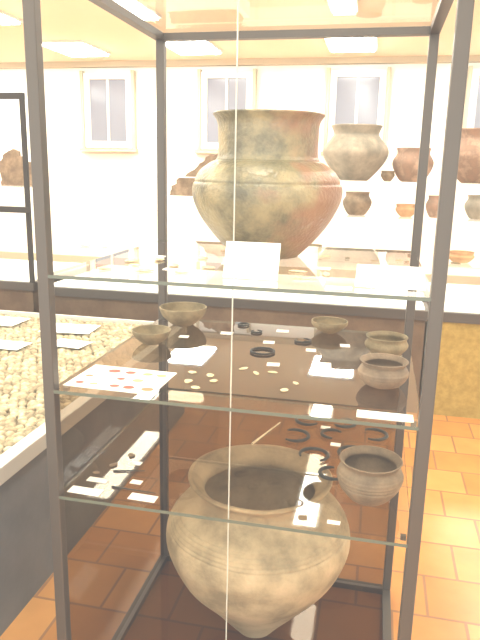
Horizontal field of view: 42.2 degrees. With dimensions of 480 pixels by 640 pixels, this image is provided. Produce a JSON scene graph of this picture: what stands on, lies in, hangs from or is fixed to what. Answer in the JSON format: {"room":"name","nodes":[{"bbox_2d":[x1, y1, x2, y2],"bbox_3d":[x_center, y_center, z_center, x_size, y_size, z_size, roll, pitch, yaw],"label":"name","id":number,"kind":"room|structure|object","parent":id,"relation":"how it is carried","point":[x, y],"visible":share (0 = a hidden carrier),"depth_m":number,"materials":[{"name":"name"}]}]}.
{"room":"museum","nodes":[
{"label":"museum","id":0,"kind":"room"},
{"bbox_2d":[0,63,479,276],"bbox_3d":[-0.086,-2.235,9.250,11.200,3.050,0.001,4,14,12],"label":"wall","id":1,"kind":"structure","parent":0,"point":[283,87],"depth_m":9.34,"materials":[{"name":"paint"}]},
{"bbox_2d":[79,70,138,152],"bbox_3d":[-1.997,-3.145,9.398,0.920,1.170,0.125,4,14,12],"label":"window","id":2,"kind":"structure","parent":1,"relation":"in","point":[108,100],"depth_m":9.41,"materials":[{"name":"grey"}]},
{"bbox_2d":[194,68,256,153],"bbox_3d":[-0.200,-3.016,9.023,0.920,1.170,0.125,4,14,12],"label":"window","id":3,"kind":"structure","parent":1,"relation":"in","point":[216,90],"depth_m":9.00,"materials":[{"name":"grey"}]},
{"bbox_2d":[0,55,479,68],"bbox_3d":[-0.065,-3.668,8.858,11.200,0.080,0.100,4,14,12],"label":"trim","id":4,"kind":"structure","parent":1,"relation":"attached to","point":[445,58],"depth_m":8.78,"materials":[{"name":"beige paint"}]},
{"bbox_2d":[0,251,479,284],"bbox_3d":[-0.120,-0.806,9.576,11.200,0.120,0.030,4,14,12],"label":"baseboard","id":5,"kind":"structure","parent":1,"relation":"attached to","point":[451,279],"depth_m":10.08,"materials":[{"name":"beige paint"}]},
{"bbox_2d":[321,67,390,154],"bbox_3d":[1.616,-2.885,8.643,0.920,1.170,0.125,4,14,12],"label":"window","id":6,"kind":"structure","parent":1,"relation":"in","point":[352,96],"depth_m":8.62,"materials":[{"name":"grey"}]},
{"bbox_2d":[462,66,479,127],"bbox_3d":[3.432,-2.755,8.263,0.920,1.170,0.125,4,14,12],"label":"window","id":7,"kind":"structure","parent":1,"relation":"in","point":[471,118],"depth_m":8.30,"materials":[{"name":"grey"}]},
{"bbox_2d":[0,0,479,62],"bbox_3d":[-1.289,-2.440,3.428,11.200,0.001,11.500,4,14,12],"label":"ceiling","id":8,"kind":"structure","parent":0,"point":[84,20],"depth_m":6.78,"materials":[{"name":"beige paint"}]},
{"bbox_2d":[0,10,22,24],"bbox_3d":[-2.650,-3.060,6.009,0.260,0.050,1.620,4,14,12],"label":"ceiling lamp","id":9,"kind":"object","parent":8,"relation":"attached to","point":[5,18],"visible":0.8,"depth_m":6.58,"materials":[{"name":"white paint"}]},
{"bbox_2d":[0,14,19,24],"bbox_3d":[-2.651,-3.045,6.013,0.200,0.020,1.560,4,14,12],"label":"diffuser","id":10,"kind":"object","parent":9,"relation":"attached to","point":[5,19],"depth_m":6.60,"materials":[{"name":"white plastic"}]},
{"bbox_2d":[42,40,110,56],"bbox_3d":[-2.156,-3.571,8.197,0.600,0.050,0.860,4,14,12],"label":"ceiling lamp","id":11,"kind":"object","parent":8,"relation":"attached to","point":[73,48],"visible":0.93,"depth_m":8.04,"materials":[{"name":"white paint"}]},
{"bbox_2d":[114,0,161,20],"bbox_3d":[-1.108,-2.949,5.686,0.260,0.050,1.620,4,14,12],"label":"ceiling lamp","id":12,"kind":"object","parent":8,"relation":"attached to","point":[139,8],"visible":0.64,"depth_m":6.04,"materials":[{"name":"white paint"}]},
{"bbox_2d":[166,41,222,54],"bbox_3d":[-0.614,-3.460,7.874,0.600,0.050,0.860,4,14,12],"label":"ceiling lamp","id":13,"kind":"object","parent":8,"relation":"attached to","point":[190,47],"visible":0.68,"depth_m":7.84,"materials":[{"name":"white paint"}]},
{"bbox_2d":[327,0,358,14],"bbox_3d":[0.845,-2.809,5.278,0.260,0.050,1.620,4,14,12],"label":"ceiling lamp","id":14,"kind":"object","parent":8,"relation":"attached to","point":[337,7],"visible":1,"depth_m":5.77,"materials":[{"name":"white paint"}]},
{"bbox_2d":[324,37,376,51],"bbox_3d":[1.339,-3.320,7.465,0.600,0.050,0.860,4,14,12],"label":"ceiling lamp","id":15,"kind":"object","parent":8,"relation":"attached to","point":[369,44],"visible":0.71,"depth_m":7.42,"materials":[{"name":"white paint"}]},
{"bbox_2d":[0,387,479,639],"bbox_3d":[-1.354,0.526,4.136,11.200,0.001,11.500,4,14,12],"label":"floor","id":16,"kind":"structure","parent":0,"point":[447,597],"depth_m":2.55,"materials":[{"name":"tile"}]},
{"bbox_2d":[0,93,82,312],"bbox_3d":[-2.820,-0.782,5.194,2.920,1.990,1.035,4,14,12],"label":"corner showcase","id":17,"kind":"object","parent":16,"relation":"on","point":[18,291],"visible":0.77,"depth_m":4.57,"materials":[{"name":"clear glass"}]},
{"bbox_2d":[0,149,31,185],"bbox_3d":[-1.727,-1.174,4.782,0.298,0.271,0.048,4,14,12],"label":"fragment","id":18,"kind":"object","parent":17,"relation":"on","point":[11,164],"visible":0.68,"depth_m":4.77,"materials":[{"name":"ceramic"}]},
{"bbox_2d":[0,183,82,187],"bbox_3d":[-2.800,-1.145,5.165,2.840,0.008,0.820,4,14,12],"label":"glass shelf","id":19,"kind":"object","parent":17,"relation":"attached to","point":[50,185],"depth_m":4.79,"materials":[{"name":"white glass"}]},
{"bbox_2d":[0,310,154,635],"bbox_3d":[-1.568,0.597,2.571,1.830,0.580,3.200,4,14,12],"label":"display table","id":20,"kind":"object","parent":16,"relation":"on","point":[26,556],"visible":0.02,"depth_m":2.14,"materials":[{"name":"grey"}]},
{"bbox_2d":[0,313,148,454],"bbox_3d":[-1.475,0.347,2.491,1.549,0.038,3.160,4,14,12],"label":"pebbles","id":21,"kind":"object","parent":20,"relation":"on","point":[16,390],"visible":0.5,"depth_m":3.05,"materials":[{"name":"gravel"}]},
{"bbox_2d":[0,340,30,349],"bbox_3d":[-1.241,0.132,3.314,0.210,0.002,0.150,4,14,12],"label":"sheet","id":22,"kind":"object","parent":21,"relation":"on","point":[4,344],"visible":1,"depth_m":3.32,"materials":[{"name":"white paper"}]},
{"bbox_2d":[0,316,30,325],"bbox_3d":[-1.482,0.003,3.832,0.300,0.002,0.210,4,14,12],"label":"sheet","id":23,"kind":"object","parent":21,"relation":"on","point":[4,320],"visible":1,"depth_m":3.83,"materials":[{"name":"white paper"}]},
{"bbox_2d":[38,323,100,333],"bbox_3d":[-1.004,0.050,3.683,0.300,0.002,0.210,3,13,6],"label":"sheet","id":24,"kind":"object","parent":21,"relation":"on","point":[60,327],"visible":0.79,"depth_m":3.68,"materials":[{"name":"white paper"}]},
{"bbox_2d":[57,338,91,348],"bbox_3d":[-0.922,0.127,3.367,0.200,0.002,0.140,6,14,17],"label":"sheet","id":25,"kind":"object","parent":21,"relation":"on","point":[69,343],"visible":0.79,"depth_m":3.36,"materials":[{"name":"white paper"}]},
{"bbox_2d":[51,173,433,412],"bbox_3d":[0.009,-0.314,4.636,2.640,1.460,1.090,4,14,12],"label":"display shelves","id":26,"kind":"object","parent":16,"relation":"on","point":[131,301],"visible":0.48,"depth_m":4.25,"materials":[{"name":"grey metal"}]},
{"bbox_2d":[82,280,121,284],"bbox_3d":[-0.993,-0.288,4.600,0.300,0.002,0.200,4,14,12],"label":"sheet","id":27,"kind":"object","parent":26,"relation":"on","point":[85,280],"visible":0.5,"depth_m":4.53,"materials":[{"name":"white paper"}]},
{"bbox_2d":[167,195,196,209],"bbox_3d":[-0.255,-0.844,4.461,0.540,0.090,0.300,4,14,12],"label":"block","id":28,"kind":"object","parent":26,"relation":"on","point":[173,202],"visible":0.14,"depth_m":4.34,"materials":[{"name":"white"}]},
{"bbox_2d":[170,153,217,195],"bbox_3d":[-0.247,-1.028,4.327,0.545,0.331,0.054,4,14,12],"label":"fragment","id":29,"kind":"object","parent":28,"relation":"on","point":[183,186],"visible":0.33,"depth_m":4.37,"materials":[{"name":"ceramic"}]},
{"bbox_2d":[169,279,211,283],"bbox_3d":[-0.375,-0.280,4.620,0.300,0.002,0.200,4,14,12],"label":"sheet","id":30,"kind":"object","parent":26,"relation":"on","point":[173,280],"visible":0.64,"depth_m":4.65,"materials":[{"name":"white paper"}]},
{"bbox_2d":[54,235,425,266],"bbox_3d":[0.022,-0.532,4.619,2.560,0.008,0.920,4,14,12],"label":"glass shelf","id":31,"kind":"object","parent":26,"relation":"attached to","point":[107,239],"depth_m":4.87,"materials":[{"name":"clear glass"}]},
{"bbox_2d":[52,201,429,220],"bbox_3d":[0.028,-0.809,4.553,2.560,0.008,0.920,4,14,12],"label":"glass shelf","id":32,"kind":"object","parent":26,"relation":"attached to","point":[113,205],"depth_m":4.36,"materials":[{"name":"clear glass"}]},
{"bbox_2d":[51,173,433,183],"bbox_3d":[0.032,-1.028,4.500,2.560,0.008,0.920,4,14,12],"label":"glass shelf","id":33,"kind":"object","parent":26,"relation":"attached to","point":[131,175],"depth_m":4.21,"materials":[{"name":"clear glass"}]},
{"bbox_2d":[257,287,303,293],"bbox_3d":[0.287,-0.208,4.382,0.300,0.002,0.200,4,14,12],"label":"sheet","id":34,"kind":"object","parent":26,"relation":"on","point":[261,287],"visible":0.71,"depth_m":4.43,"materials":[{"name":"white paper"}]},
{"bbox_2d":[323,124,388,179],"bbox_3d":[0.773,-1.118,4.166,0.433,0.354,0.433,4,14,12],"label":"urn","id":35,"kind":"object","parent":26,"relation":"on","point":[354,151],"visible":0.96,"depth_m":4.01,"materials":[{"name":"grey ceramic"}]},
{"bbox_2d":[343,191,371,214],"bbox_3d":[0.779,-0.776,4.138,0.191,0.152,0.191,4,14,12],"label":"jar","id":36,"kind":"object","parent":26,"relation":"on","point":[354,202],"visible":1,"depth_m":4.07,"materials":[{"name":"brown ceramic"}]},
{"bbox_2d":[348,297,401,301],"bbox_3d":[0.911,-0.152,4.202,0.350,0.002,0.200,4,14,12],"label":"sheet","id":37,"kind":"object","parent":26,"relation":"on","point":[358,298],"visible":0.36,"depth_m":4.13,"materials":[{"name":"white paper"}]},
{"bbox_2d":[381,171,394,180],"bbox_3d":[0.959,-0.935,4.039,0.090,0.066,0.090,4,14,12],"label":"cup","id":38,"kind":"object","parent":26,"relation":"on","point":[385,175],"visible":0.97,"depth_m":4.01,"materials":[{"name":"ceramic"}]},
{"bbox_2d":[395,204,414,216],"bbox_3d":[1.090,-0.719,4.081,0.140,0.081,0.140,4,14,12],"label":"bowl","id":39,"kind":"object","parent":26,"relation":"on","point":[403,210],"visible":0.9,"depth_m":4.03,"materials":[{"name":"orange ceramic"}]},
{"bbox_2d":[392,147,433,181],"bbox_3d":[1.127,-1.012,4.058,0.261,0.213,0.261,4,14,12],"label":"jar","id":40,"kind":"object","parent":26,"relation":"on","point":[405,163],"visible":0.73,"depth_m":3.97,"materials":[{"name":"red ceramic"}]},
{"bbox_2d":[22,0,474,639],"bbox_3d":[0.055,0.127,1.779,0.885,1.930,0.828,4,14,12],"label":"display case","id":41,"kind":"object","parent":16,"relation":"on","point":[116,577],"visible":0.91,"depth_m":1.99,"materials":[{"name":"clear glass"}]},
{"bbox_2d":[67,485,103,496],"bbox_3d":[-0.386,0.427,1.554,0.085,0.001,0.032,5,14,14],"label":"label card","id":42,"kind":"object","parent":41,"relation":"on","point":[74,489],"visible":1,"depth_m":1.55,"materials":[{"name":"white paper"}]},
{"bbox_2d":[86,476,108,483],"bbox_3d":[-0.368,0.414,1.610,0.055,0.001,0.022,4,14,13],"label":"label card","id":43,"kind":"object","parent":41,"relation":"on","point":[93,479],"visible":1,"depth_m":1.61,"materials":[{"name":"white paper"}]},
{"bbox_2d":[97,266,112,269],"bbox_3d":[-0.325,-0.125,1.489,0.046,0.008,0.030,-12,19,-43],"label":"flint","id":44,"kind":"object","parent":41,"relation":"on","point":[101,267],"visible":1,"depth_m":1.48,"materials":[{"name":"beige stone"}]},
{"bbox_2d":[63,364,176,394],"bbox_3d":[-0.295,0.147,1.552,0.230,0.002,0.170,5,14,13],"label":"picture card","id":45,"kind":"object","parent":41,"relation":"on","point":[103,377],"visible":1,"depth_m":1.54,"materials":[{"name":"white paper"}]},
{"bbox_2d":[109,369,120,372],"bbox_3d":[-0.324,0.132,1.608,0.033,0.001,0.027,5,14,13],"label":"picture","id":46,"kind":"object","parent":45,"relation":"on","point":[113,370],"depth_m":1.61},
{"bbox_2d":[123,386,133,388],"bbox_3d":[-0.267,0.161,1.490,0.029,0.001,0.023,5,14,13],"label":"picture","id":47,"kind":"object","parent":45,"relation":"on","point":[126,387],"depth_m":1.49},
{"bbox_2d":[141,388,153,390],"bbox_3d":[-0.220,0.165,1.479,0.031,0.001,0.025,5,14,13],"label":"picture","id":48,"kind":"object","parent":45,"relation":"on","point":[144,389],"depth_m":1.48},
{"bbox_2d":[114,470,144,471],"bbox_3d":[-0.296,0.402,1.660,0.082,0.005,0.005,1,13,-2],"label":"needle","id":49,"kind":"object","parent":41,"relation":"on","point":[114,470],"visible":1,"depth_m":1.66,"materials":[{"name":"grey metal"}]},
{"bbox_2d":[125,259,137,261],"bbox_3d":[-0.284,-0.155,1.622,0.040,0.007,0.024,-11,18,-42],"label":"flint","id":50,"kind":"object","parent":41,"relation":"on","point":[127,260],"visible":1,"depth_m":1.61,"materials":[{"name":"beige stone"}]},
{"bbox_2d":[111,485,155,493],"bbox_3d":[-0.267,0.426,1.561,0.120,0.005,0.005,5,14,14],"label":"needle","id":51,"kind":"object","parent":41,"relation":"on","point":[112,485],"visible":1,"depth_m":1.56,"materials":[{"name":"grey metal"}]},
{"bbox_2d":[130,479,142,484],"bbox_3d":[-0.267,0.418,1.604,0.030,0.001,0.020,5,14,13],"label":"label card","id":52,"kind":"object","parent":41,"relation":"on","point":[133,481],"visible":1,"depth_m":1.60,"materials":[{"name":"white paper"}]},
{"bbox_2d":[130,461,142,465],"bbox_3d":[-0.285,0.393,1.708,0.030,0.001,0.020,5,14,13],"label":"label card","id":53,"kind":"object","parent":41,"relation":"on","point":[132,462],"visible":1,"depth_m":1.70,"materials":[{"name":"white paper"}]},
{"bbox_2d":[127,493,158,502],"bbox_3d":[-0.238,0.436,1.528,0.070,0.001,0.030,5,14,13],"label":"label card","id":54,"kind":"object","parent":41,"relation":"on","point":[134,496],"visible":1,"depth_m":1.53,"materials":[{"name":"white paper"}]},
{"bbox_2d":[134,268,153,271],"bbox_3d":[-0.227,-0.118,1.470,0.051,0.007,0.024,-7,16,-30],"label":"flint","id":55,"kind":"object","parent":41,"relation":"on","point":[147,269],"visible":1,"depth_m":1.46,"materials":[{"name":"beige stone"}]},
{"bbox_2d":[131,325,171,344],"bbox_3d":[-0.266,0.049,1.875,0.119,0.043,0.121,7,14,21],"label":"bowl","id":56,"kind":"object","parent":41,"relation":"on","point":[146,334],"visible":1,"depth_m":1.85,"materials":[{"name":"ceramic"}]},
{"bbox_2d":[162,268,179,270],"bbox_3d":[-0.166,-0.124,1.513,0.040,0.001,0.025,4,14,12],"label":"label card","id":57,"kind":"object","parent":41,"relation":"on","point":[177,269],"visible":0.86,"depth_m":1.51,"materials":[{"name":"white paper"}]},
{"bbox_2d":[168,263,178,266],"bbox_3d":[-0.167,-0.137,1.555,0.028,0.008,0.041,-3,14,-15],"label":"flint","id":58,"kind":"object","parent":41,"relation":"on","point":[171,264],"visible":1,"depth_m":1.55,"materials":[{"name":"beige stone"}]},
{"bbox_2d":[174,270,189,272],"bbox_3d":[-0.135,-0.113,1.461,0.042,0.006,0.023,1,13,0],"label":"flint","id":59,"kind":"object","parent":41,"relation":"on","point":[178,271],"visible":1,"depth_m":1.45,"materials":[{"name":"beige stone"}]},
{"bbox_2d":[159,302,206,326],"bbox_3d":[-0.193,-0.015,2.107,0.161,0.064,0.159,-9,17,-36],"label":"bowl","id":60,"kind":"object","parent":41,"relation":"on","point":[180,314],"visible":1,"depth_m":2.07,"materials":[{"name":"ceramic"}]},
{"bbox_2d":[202,266,214,268],"bbox_3d":[-0.079,-0.131,1.540,0.044,0.007,0.022,9,16,30],"label":"flint","id":61,"kind":"object","parent":41,"relation":"on","point":[207,267],"visible":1,"depth_m":1.53,"materials":[{"name":"beige stone"}]},
{"bbox_2d":[59,389,408,547],"bbox_3d":[0.046,0.377,1.824,0.851,0.008,0.797,4,14,12],"label":"glass shelf","id":62,"kind":"object","parent":41,"relation":"attached to","point":[217,394],"depth_m":2.13,"materials":[{"name":"grey"}]},
{"bbox_2d":[54,317,418,430],"bbox_3d":[0.052,0.110,1.760,0.851,0.008,0.797,4,14,12],"label":"glass shelf","id":63,"kind":"object","parent":41,"relation":"attached to","point":[58,387],"depth_m":1.57,"materials":[{"name":"grey"}]},
{"bbox_2d":[48,239,430,301],"bbox_3d":[0.058,-0.158,1.696,0.851,0.008,0.797,4,14,12],"label":"glass shelf","id":64,"kind":"object","parent":41,"relation":"attached to","point":[343,262],"depth_m":1.63,"materials":[{"name":"grey"}]},
{"bbox_2d":[238,322,249,326],"bbox_3d":[0.012,0.015,2.120,0.041,0.007,0.043,4,14,12],"label":"ring","id":65,"kind":"object","parent":41,"relation":"on","point":[240,323],"visible":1,"depth_m":2.11,"materials":[{"name":"grey metal"}]},
{"bbox_2d":[223,241,280,280],"bbox_3d":[0.026,-0.134,1.399,0.125,0.079,0.033,4,14,12],"label":"label card","id":66,"kind":"object","parent":41,"relation":"on","point":[252,260],"visible":1,"depth_m":1.40,"materials":[{"name":"white paper"}]},
{"bbox_2d":[251,330,262,333],"bbox_3d":[0.054,0.037,2.030,0.039,0.007,0.036,-2,14,-12],"label":"ring","id":67,"kind":"object","parent":41,"relation":"on","point":[252,331],"visible":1,"depth_m":2.02,"materials":[{"name":"grey metal"}]},
{"bbox_2d":[166,444,349,637],"bbox_3d":[0.055,0.752,2.022,0.586,0.555,0.588,4,14,12],"label":"storage jar","id":68,"kind":"object","parent":41,"relation":"on","point":[274,575],"visible":0.98,"depth_m":1.81,"materials":[{"name":"ceramic"}]},
{"bbox_2d":[250,347,274,354],"bbox_3d":[0.065,0.090,1.810,0.075,0.007,0.075,4,14,12],"label":"ring","id":69,"kind":"object","parent":41,"relation":"on","point":[254,348],"visible":1,"depth_m":1.80,"materials":[{"name":"grey metal"}]},
{"bbox_2d":[251,422,280,444],"bbox_3d":[0.082,0.348,1.919,0.007,0.007,0.188,9,15,28],"label":"pin","id":70,"kind":"object","parent":41,"relation":"on","point":[265,433],"visible":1,"depth_m":1.90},
{"bbox_2d":[192,109,342,258],"bbox_3d":[0.077,-0.379,1.766,0.425,0.391,0.423,4,14,12],"label":"urn","id":71,"kind":"object","parent":41,"relation":"on","point":[284,194],"visible":0.97,"depth_m":1.61,"materials":[{"name":"ceramic"}]},
{"bbox_2d":[263,341,274,343],"bbox_3d":[0.089,0.069,1.915,0.035,0.001,0.030,3,13,6],"label":"label card","id":72,"kind":"object","parent":41,"relation":"on","point":[264,342],"visible":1,"depth_m":1.91,"materials":[{"name":"white paper"}]},
{"bbox_2d":[266,362,279,366],"bbox_3d":[0.091,0.121,1.696,0.035,0.001,0.030,3,13,6],"label":"label card","id":73,"kind":"object","parent":41,"relation":"on","point":[268,363],"visible":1,"depth_m":1.69,"materials":[{"name":"white paper"}]},
{"bbox_2d":[276,330,288,332],"bbox_3d":[0.141,0.037,2.054,0.040,0.001,0.030,3,13,6],"label":"label card","id":74,"kind":"object","parent":41,"relation":"on","point":[284,331],"visible":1,"depth_m":2.05,"materials":[{"name":"white paper"}]},
{"bbox_2d":[285,428,309,442],"bbox_3d":[0.178,0.352,1.899,0.073,0.010,0.093,3,14,9],"label":"bracelet","id":75,"kind":"object","parent":41,"relation":"on","point":[307,433],"visible":1,"depth_m":1.88,"materials":[{"name":"grey metal"}]},
{"bbox_2d":[289,270,307,271],"bbox_3d":[0.140,-0.119,1.513,0.050,0.005,0.017,6,14,18],"label":"flint","id":76,"kind":"object","parent":41,"relation":"on","point":[289,270],"visible":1,"depth_m":1.51,"materials":[{"name":"beige stone"}]},
{"bbox_2d":[294,338,311,343],"bbox_3d":[0.196,0.064,1.930,0.055,0.007,0.051,-2,14,-12],"label":"ring","id":77,"kind":"object","parent":41,"relation":"on","point":[295,340],"visible":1,"depth_m":1.91,"materials":[{"name":"grey metal"}]},
{"bbox_2d":[292,277,318,279],"bbox_3d":[0.148,-0.095,1.413,0.069,0.006,0.020,-2,14,-12],"label":"flint","id":78,"kind":"object","parent":41,"relation":"on","point":[298,278],"visible":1,"depth_m":1.41,"materials":[{"name":"beige stone"}]},
{"bbox_2d":[295,414,317,425],"bbox_3d":[0.211,0.325,2.018,0.069,0.010,0.085,0,13,-5],"label":"bracelet","id":79,"kind":"object","parent":41,"relation":"on","point":[296,419],"visible":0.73,"depth_m":1.99,"materials":[{"name":"grey metal"}]},
{"bbox_2d":[306,348,315,351],"bbox_3d":[0.210,0.089,1.840,0.030,0.001,0.030,3,13,6],"label":"label card","id":80,"kind":"object","parent":41,"relation":"on","point":[307,349],"visible":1,"depth_m":1.83,"materials":[{"name":"white paper"}]},
{"bbox_2d":[299,447,329,461],"bbox_3d":[0.215,0.382,1.779,0.090,0.010,0.074,9,15,29],"label":"bracelet","id":81,"kind":"object","parent":41,"relation":"on","point":[326,452],"visible":1,"depth_m":1.79,"materials":[{"name":"grey metal"}]},
{"bbox_2d":[312,267,330,269],"bbox_3d":[0.207,-0.131,1.579,0.045,0.001,0.030,4,14,12],"label":"label card","id":82,"kind":"object","parent":41,"relation":"on","point":[324,268],"visible":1,"depth_m":1.57,"materials":[{"name":"white paper"}]},
{"bbox_2d":[313,362,331,368],"bbox_3d":[0.224,0.123,1.698,0.050,0.001,0.050,3,13,6],"label":"label card","id":83,"kind":"object","parent":41,"relation":"on","point":[315,364],"visible":1,"depth_m":1.69,"materials":[{"name":"white paper"}]},
{"bbox_2d":[318,466,337,480],"bbox_3d":[0.235,0.410,1.664,0.053,0.010,0.076,0,13,-5],"label":"bracelet","id":84,"kind":"object","parent":41,"relation":"on","point":[321,469],"visible":0.9,"depth_m":1.65,"materials":[{"name":"grey metal"}]},
{"bbox_2d":[311,316,347,333],"bbox_3d":[0.294,0.021,2.047,0.120,0.041,0.121,-5,15,-23],"label":"bowl","id":85,"kind":"object","parent":41,"relation":"on","point":[325,324],"visible":1,"depth_m":2.03,"materials":[{"name":"ceramic"}]},
{"bbox_2d":[320,428,340,438],"bbox_3d":[0.275,0.349,1.922,0.053,0.010,0.073,11,16,34],"label":"bracelet","id":86,"kind":"object","parent":41,"relation":"on","point":[322,434],"visible":1,"depth_m":1.93,"materials":[{"name":"grey metal"}]},
{"bbox_2d":[327,520,340,524],"bbox_3d":[0.217,0.468,1.438,0.030,0.001,0.015,5,14,13],"label":"label card","id":87,"kind":"object","parent":41,"relation":"on","point":[328,521],"visible":1,"depth_m":1.44,"materials":[{"name":"white paper"}]},
{"bbox_2d":[330,442,340,446],"bbox_3d":[0.285,0.371,1.852,0.030,0.001,0.022,5,14,13],"label":"label card","id":88,"kind":"object","parent":41,"relation":"on","point":[332,443],"visible":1,"depth_m":1.85,"materials":[{"name":"white paper"}]},
{"bbox_2d":[325,285,351,289],"bbox_3d":[0.209,-0.068,1.315,0.055,0.001,0.030,4,14,12],"label":"label card","id":89,"kind":"object","parent":41,"relation":"on","point":[326,287],"visible":1,"depth_m":1.31,"materials":[{"name":"white paper"}]},
{"bbox_2d":[340,344,349,346],"bbox_3d":[0.320,0.078,1.897,0.030,0.001,0.030,3,13,6],"label":"label card","id":90,"kind":"object","parent":41,"relation":"on","point":[341,345],"visible":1,"depth_m":1.90,"materials":[{"name":"white paper"}]},
{"bbox_2d":[335,417,355,428],"bbox_3d":[0.344,0.332,2.001,0.062,0.010,0.081,8,15,25],"label":"bracelet","id":91,"kind":"object","parent":41,"relation":"on","point":[345,418],"visible":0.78,"depth_m":1.97,"materials":[{"name":"grey metal"}]},
{"bbox_2d":[337,445,355,454],"bbox_3d":[0.316,0.380,1.794,0.070,0.010,0.093,10,16,33],"label":"bracelet","id":92,"kind":"object","parent":41,"relation":"on","point":[341,448],"visible":0.4,"depth_m":1.81,"materials":[{"name":"grey metal"}]},
{"bbox_2d":[336,445,403,505],"bbox_3d":[0.319,0.392,1.534,0.163,0.110,0.161,-5,15,-24],"label":"bowl","id":93,"kind":"object","parent":41,"relation":"on","point":[368,475],"visible":1,"depth_m":1.49,"materials":[{"name":"ceramic"}]},
{"bbox_2d":[365,428,388,440],"bbox_3d":[0.423,0.353,1.919,0.068,0.010,0.089,2,13,3],"label":"bracelet","id":94,"kind":"object","parent":41,"relation":"on","point":[385,433],"visible":1,"depth_m":1.91,"materials":[{"name":"grey metal"}]},
{"bbox_2d":[358,353,408,388],"bbox_3d":[0.354,0.130,1.539,0.125,0.067,0.126,3,14,8],"label":"bowl","id":95,"kind":"object","parent":41,"relation":"on","point":[376,370],"visible":1,"depth_m":1.50,"materials":[{"name":"brown ceramic"}]},
{"bbox_2d":[356,410,413,422],"bbox_3d":[0.314,0.208,1.350,0.120,0.001,0.042,4,14,12],"label":"label card","id":96,"kind":"object","parent":41,"relation":"on","point":[360,413],"visible":1,"depth_m":1.35,"materials":[{"name":"white paper"}]},
{"bbox_2d":[364,331,408,355],"bbox_3d":[0.421,0.075,1.790,0.125,0.061,0.124,-6,15,-27],"label":"bowl","id":97,"kind":"object","parent":41,"relation":"on","point":[389,342],"visible":0.79,"depth_m":1.75,"materials":[{"name":"ceramic"}]},
{"bbox_2d":[355,264,424,290],"bbox_3d":[0.324,-0.093,1.344,0.145,0.038,0.077,4,14,12],"label":"label card","id":98,"kind":"object","parent":41,"relation":"on","point":[370,276],"visible":1,"depth_m":1.34,"materials":[{"name":"white paper"}]},
{"bbox_2d":[420,181,479,418],"bbox_3d":[2.529,-0.133,4.109,2.500,1.460,1.090,4,14,12],"label":"display case","id":99,"kind":"object","parent":16,"relation":"on","point":[458,377],"visible":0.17,"depth_m":3.93,"materials":[{"name":"yellow wood"}]},
{"bbox_2d":[426,195,438,217],"bbox_3d":[1.276,-0.735,4.035,0.141,0.142,0.141,4,14,12],"label":"jar","id":100,"kind":"object","parent":99,"relation":"on","point":[432,203],"visible":0.52,"depth_m":4.00,"materials":[{"name":"red ceramic"}]},
{"bbox_2d":[430,249,479,268],"bbox_3d":[2.541,-0.351,4.092,2.420,0.008,0.920,4,14,12],"label":"glass shelf","id":101,"kind":"object","parent":99,"relation":"attached to","point":[475,253],"depth_m":3.89,"materials":[{"name":"clear glass"}]},
{"bbox_2d":[436,181,479,184],"bbox_3d":[2.552,-0.847,3.974,2.420,0.008,0.920,4,14,12],"label":"glass shelf","id":102,"kind":"object","parent":99,"relation":"attached to","point":[459,183],"depth_m":3.77,"materials":[{"name":"clear glass"}]},
{"bbox_2d":[449,250,474,262],"bbox_3d":[1.446,-0.411,4.073,0.170,0.072,0.170,4,14,12],"label":"bowl","id":103,"kind":"object","parent":99,"relation":"on","point":[460,256],"visible":0.86,"depth_m":4.02,"materials":[{"name":"orange ceramic"}]},
{"bbox_2d":[453,213,479,222],"bbox_3d":[2.547,-0.628,4.026,2.420,0.008,0.920,4,14,12],"label":"glass shelf","id":104,"kind":"object","parent":99,"relation":"attached to","point":[457,217],"depth_m":4.01,"materials":[{"name":"clear glass"}]},
{"bbox_2d":[457,128,479,182],"bbox_3d":[1.530,-1.054,4.010,0.403,0.334,0.403,4,14,12],"label":"urn","id":105,"kind":"object","parent":99,"relation":"on","point":[469,156],"visible":0.6,"depth_m":3.88,"materials":[{"name":"red ceramic"}]},
{"bbox_2d":[464,195,479,219],"bbox_3d":[1.531,-0.722,3.981,0.181,0.152,0.181,4,14,12],"label":"jar","id":106,"kind":"object","parent":99,"relation":"on","point":[472,205],"visible":1,"depth_m":3.93,"materials":[{"name":"grey ceramic"}]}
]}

